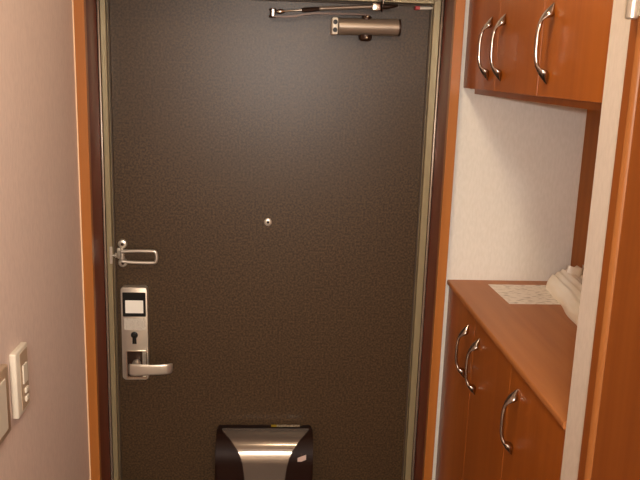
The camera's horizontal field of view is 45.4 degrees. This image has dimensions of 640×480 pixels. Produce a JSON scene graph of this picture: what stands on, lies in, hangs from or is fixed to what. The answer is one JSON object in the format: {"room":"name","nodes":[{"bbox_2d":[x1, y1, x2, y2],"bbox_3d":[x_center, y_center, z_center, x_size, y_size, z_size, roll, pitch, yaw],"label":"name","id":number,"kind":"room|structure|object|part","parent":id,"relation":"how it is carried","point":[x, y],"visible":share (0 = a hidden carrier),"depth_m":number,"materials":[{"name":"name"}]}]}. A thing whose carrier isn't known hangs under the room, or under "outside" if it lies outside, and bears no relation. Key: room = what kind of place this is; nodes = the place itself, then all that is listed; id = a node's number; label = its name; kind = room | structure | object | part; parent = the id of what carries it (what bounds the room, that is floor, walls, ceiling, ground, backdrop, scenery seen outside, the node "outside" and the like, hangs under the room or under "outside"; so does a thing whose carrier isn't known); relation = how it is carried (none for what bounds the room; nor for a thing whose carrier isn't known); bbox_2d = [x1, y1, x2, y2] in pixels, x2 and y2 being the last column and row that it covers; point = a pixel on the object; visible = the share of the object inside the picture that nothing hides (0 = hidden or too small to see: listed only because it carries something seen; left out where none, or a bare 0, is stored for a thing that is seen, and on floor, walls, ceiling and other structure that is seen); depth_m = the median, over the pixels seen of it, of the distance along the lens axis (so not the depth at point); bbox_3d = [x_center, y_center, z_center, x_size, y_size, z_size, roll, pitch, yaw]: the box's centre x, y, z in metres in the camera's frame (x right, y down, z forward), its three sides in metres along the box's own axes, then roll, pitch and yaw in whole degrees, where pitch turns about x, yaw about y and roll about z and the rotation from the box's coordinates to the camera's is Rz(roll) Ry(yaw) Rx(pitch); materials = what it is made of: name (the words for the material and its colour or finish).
{"room":"apartment entryway","nodes":[
{"label":"apartment entryway","id":0,"kind":"room"},
{"bbox_2d":[0,0,110,479],"bbox_3d":[-0.546,0.509,0.348,0.100,2.420,3.720,1,13,-4],"label":"wall","id":1,"kind":"structure","parent":0,"point":[41,285],"depth_m":1.56,"materials":[{"name":"paint"}]},
{"bbox_2d":[0,364,10,444],"bbox_3d":[-0.547,0.290,1.290,0.015,0.126,0.119,1,13,-4],"label":"wall switch","id":2,"kind":"object","parent":1,"relation":"attached to","point":[5,416],"visible":1,"depth_m":1.32,"materials":[{"name":"beige plastic"}]},
{"bbox_2d":[9,342,29,418],"bbox_3d":[-0.554,0.259,1.419,0.017,0.126,0.069,1,13,-4],"label":"wall switch","id":3,"kind":"object","parent":1,"relation":"attached to","point":[18,358],"visible":1,"depth_m":1.40,"materials":[{"name":"beige plastic"}]},
{"bbox_2d":[86,0,110,479],"bbox_3d":[-0.590,0.336,2.036,0.024,2.015,0.107,1,13,-4],"label":"trim","id":4,"kind":"structure","parent":1,"relation":"attached to","point":[91,22],"depth_m":1.95,"materials":[{"name":"brown wood"}]},
{"bbox_2d":[413,0,586,479],"bbox_3d":[0.049,0.134,2.103,1.306,2.420,0.210,1,13,-4],"label":"wall","id":5,"kind":"structure","parent":0,"point":[516,177],"depth_m":1.97,"materials":[{"name":"paint"}]},
{"bbox_2d":[72,0,101,479],"bbox_3d":[-0.586,0.350,1.974,0.024,2.015,0.020,1,13,-4],"label":"trim","id":6,"kind":"structure","parent":5,"relation":"attached to","point":[80,26],"depth_m":1.88,"materials":[{"name":"brown wood"}]},
{"bbox_2d":[96,0,443,479],"bbox_3d":[-0.151,0.336,2.156,0.867,1.990,0.072,1,13,-4],"label":"door","id":7,"kind":"structure","parent":5,"relation":"in","point":[278,172],"depth_m":2.06,"materials":[{"name":"brown metal"}]},
{"bbox_2d":[109,247,116,263],"bbox_3d":[-0.547,0.040,2.028,0.019,0.046,0.013,1,13,-4],"label":"stud","id":8,"kind":"object","parent":7,"relation":"attached to","point":[112,255],"visible":1,"depth_m":2.02,"materials":[{"name":"silver metal"}]},
{"bbox_3d":[-0.553,0.040,2.027,0.008,0.046,0.003,1,13,-4],"label":"strike plate","id":9,"kind":"part","parent":8,"relation":"part of","materials":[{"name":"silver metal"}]},
{"bbox_2d":[117,239,157,266],"bbox_3d":[-0.489,0.038,2.051,0.112,0.077,0.023,1,13,-4],"label":"guard","id":10,"kind":"object","parent":7,"relation":"attached to","point":[122,243],"visible":1,"depth_m":2.04,"materials":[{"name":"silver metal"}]},
{"bbox_3d":[-0.531,0.036,2.056,0.028,0.077,0.009,1,13,-4],"label":"plate","id":11,"kind":"part","parent":10,"relation":"part of","materials":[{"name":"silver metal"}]},
{"bbox_2d":[121,285,172,379],"bbox_3d":[-0.469,0.261,2.076,0.141,0.264,0.076,1,13,-4],"label":"door lock","id":12,"kind":"object","parent":7,"relation":"attached to","point":[134,298],"visible":1,"depth_m":2.08,"materials":[{"name":"silver metal"}]},
{"bbox_3d":[-0.506,0.254,2.099,0.070,0.264,0.024,1,13,-4],"label":"lock plate","id":13,"kind":"part","parent":12,"relation":"part of","materials":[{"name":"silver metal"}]},
{"bbox_3d":[-0.458,0.349,2.067,0.118,0.034,0.018,1,13,-6],"label":"lever","id":14,"kind":"part","parent":12,"relation":"part of","materials":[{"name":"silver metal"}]},
{"bbox_2d":[215,425,312,479],"bbox_3d":[-0.161,0.723,2.185,0.269,0.381,0.105,1,13,-4],"label":"box","id":15,"kind":"object","parent":7,"relation":"attached to","point":[242,452],"visible":1,"depth_m":2.12,"materials":[{"name":"silver plastic"}]},
{"bbox_2d":[269,0,401,41],"bbox_3d":[0.037,-0.556,1.927,0.331,0.104,0.065,1,13,-4],"label":"door closer","id":16,"kind":"object","parent":7,"relation":"attached to","point":[366,27],"depth_m":1.91,"materials":[{"name":"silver metal"}]},
{"bbox_3d":[-0.078,-0.569,1.905,0.064,0.014,0.013,1,13,-4],"label":"threaded rod","id":17,"kind":"part","parent":16,"relation":"part of","materials":[{"name":"silver metal"}]},
{"bbox_3d":[0.003,-0.560,1.912,0.242,0.017,0.018,1,13,-4],"label":"arm","id":18,"kind":"part","parent":16,"relation":"part of","materials":[{"name":"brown metal"}]},
{"bbox_3d":[0.036,-0.539,1.934,0.015,0.041,0.060,1,13,-4],"label":"plate","id":19,"kind":"part","parent":16,"relation":"part of","materials":[{"name":"beige plastic"}]},
{"bbox_2d":[414,6,432,9],"bbox_3d":[0.265,-0.591,1.951,0.047,0.009,0.024,1,13,-4],"label":"sticker","id":20,"kind":"object","parent":7,"relation":"attached to","point":[415,7],"visible":1,"depth_m":1.95,"materials":[{"name":"red plastic"}]},
{"bbox_2d":[414,0,453,479],"bbox_3d":[0.298,0.352,2.095,0.022,2.015,0.107,1,13,-4],"label":"trim","id":21,"kind":"structure","parent":5,"relation":"attached to","point":[449,4],"depth_m":2.01,"materials":[{"name":"brown wood"}]},
{"bbox_2d":[422,0,465,479],"bbox_3d":[0.303,0.366,2.033,0.024,2.015,0.020,1,13,-4],"label":"trim","id":22,"kind":"structure","parent":5,"relation":"attached to","point":[459,5],"depth_m":1.94,"materials":[{"name":"brown wood"}]},
{"bbox_2d":[570,109,600,267],"bbox_3d":[0.707,0.260,1.641,0.050,2.420,0.825,1,13,-4],"label":"panel","id":23,"kind":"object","parent":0,"point":[592,125],"depth_m":1.93,"materials":[{"name":"brown wood"}]},
{"bbox_2d":[463,0,612,110],"bbox_3d":[0.535,-0.596,1.437,0.348,0.668,0.822,1,13,-4],"label":"upper cabinet","id":24,"kind":"object","parent":23,"relation":"attached to","point":[554,52],"visible":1,"depth_m":1.35,"materials":[{"name":"brown wood"}]},
{"bbox_3d":[0.382,-0.661,1.694,0.018,0.644,0.268,1,13,-4],"label":"door","id":25,"kind":"part","parent":24,"relation":"part of","materials":[{"name":"brown wood"}]},
{"bbox_3d":[0.356,-0.416,1.662,0.028,0.135,0.024,1,13,-4],"label":"handle","id":26,"kind":"part","parent":24,"relation":"part of","materials":[{"name":"silver metal"}]},
{"bbox_3d":[0.362,-0.395,1.569,0.028,0.135,0.024,1,13,-4],"label":"handle","id":27,"kind":"part","parent":24,"relation":"part of","materials":[{"name":"silver metal"}]},
{"bbox_3d":[0.398,-0.602,1.431,0.018,0.644,0.269,1,13,-4],"label":"door","id":28,"kind":"part","parent":24,"relation":"part of","materials":[{"name":"brown wood"}]},
{"bbox_3d":[0.379,-0.334,1.302,0.028,0.135,0.024,1,13,-4],"label":"handle","id":29,"kind":"part","parent":24,"relation":"part of","materials":[{"name":"silver metal"}]},
{"bbox_3d":[0.415,-0.541,1.163,0.018,0.644,0.279,1,13,-4],"label":"door","id":30,"kind":"part","parent":24,"relation":"part of","materials":[{"name":"brown wood"}]},
{"bbox_2d":[560,0,630,479],"bbox_3d":[0.548,0.355,1.194,0.322,2.420,0.069,1,13,-4],"label":"wall","id":31,"kind":"structure","parent":0,"point":[620,26],"depth_m":1.10,"materials":[{"name":"paint"}]},
{"bbox_3d":[0.291,1.720,0.716,1.863,0.050,4.000,1,13,-4],"label":"floor","id":32,"kind":"structure","parent":0,"visible":0},
{"bbox_2d":[435,287,565,479],"bbox_3d":[0.488,0.823,1.756,0.348,1.256,0.822,1,13,-4],"label":"base cabinet","id":33,"kind":"object","parent":32,"relation":"on","point":[493,425],"visible":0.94,"depth_m":1.65,"materials":[{"name":"brown wood"}]},
{"bbox_3d":[0.336,0.732,2.007,0.018,1.195,0.268,1,13,-4],"label":"door","id":34,"kind":"part","parent":33,"relation":"part of","materials":[{"name":"brown wood"}]},
{"bbox_3d":[0.334,0.265,1.815,0.028,0.135,0.024,1,13,-4],"label":"handle","id":35,"kind":"part","parent":33,"relation":"part of","materials":[{"name":"silver metal"}]},
{"bbox_3d":[0.340,0.286,1.722,0.028,0.135,0.024,1,13,-4],"label":"handle","id":36,"kind":"part","parent":33,"relation":"part of","materials":[{"name":"silver metal"}]},
{"bbox_3d":[0.352,0.791,1.744,0.018,1.195,0.269,1,13,-4],"label":"door","id":37,"kind":"part","parent":33,"relation":"part of","materials":[{"name":"brown wood"}]},
{"bbox_3d":[0.356,0.346,1.455,0.028,0.135,0.024,1,13,-4],"label":"handle","id":38,"kind":"part","parent":33,"relation":"part of","materials":[{"name":"silver metal"}]},
{"bbox_2d":[447,280,576,428],"bbox_3d":[0.520,0.204,1.617,0.326,0.014,0.824,1,13,-4],"label":"countertop","id":39,"kind":"structure","parent":33,"relation":"on","point":[539,340],"depth_m":1.60,"materials":[{"name":"brown wood"}]},
{"bbox_2d":[488,284,560,304],"bbox_3d":[0.514,0.134,1.896,0.152,0.001,0.165,1,13,-4],"label":"paper sheet","id":40,"kind":"object","parent":39,"relation":"on","point":[513,294],"visible":0.79,"depth_m":1.89,"materials":[{"name":"white paper"}]},
{"bbox_2d":[546,265,583,324],"bbox_3d":[0.615,0.141,1.695,0.119,0.079,0.560,1,13,-4],"label":"plastic bag","id":41,"kind":"object","parent":39,"relation":"on","point":[565,286],"visible":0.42,"depth_m":1.84,"materials":[{"name":"white plastic"}]},
{"bbox_3d":[0.369,0.852,1.476,0.018,1.195,0.279,1,13,-4],"label":"door","id":42,"kind":"part","parent":33,"relation":"part of","materials":[{"name":"brown wood"}]},
{"bbox_3d":[0.533,0.649,-0.120,0.130,2.420,2.616,1,13,-4],"label":"wall","id":43,"kind":"structure","parent":0,"visible":0},
{"bbox_2d":[577,0,639,479],"bbox_3d":[0.423,0.621,0.792,0.068,2.070,0.816,1,13,-4],"label":"door","id":44,"kind":"structure","parent":43,"relation":"in","point":[610,446],"depth_m":1.03,"materials":[{"name":"brown wood"}]}
]}

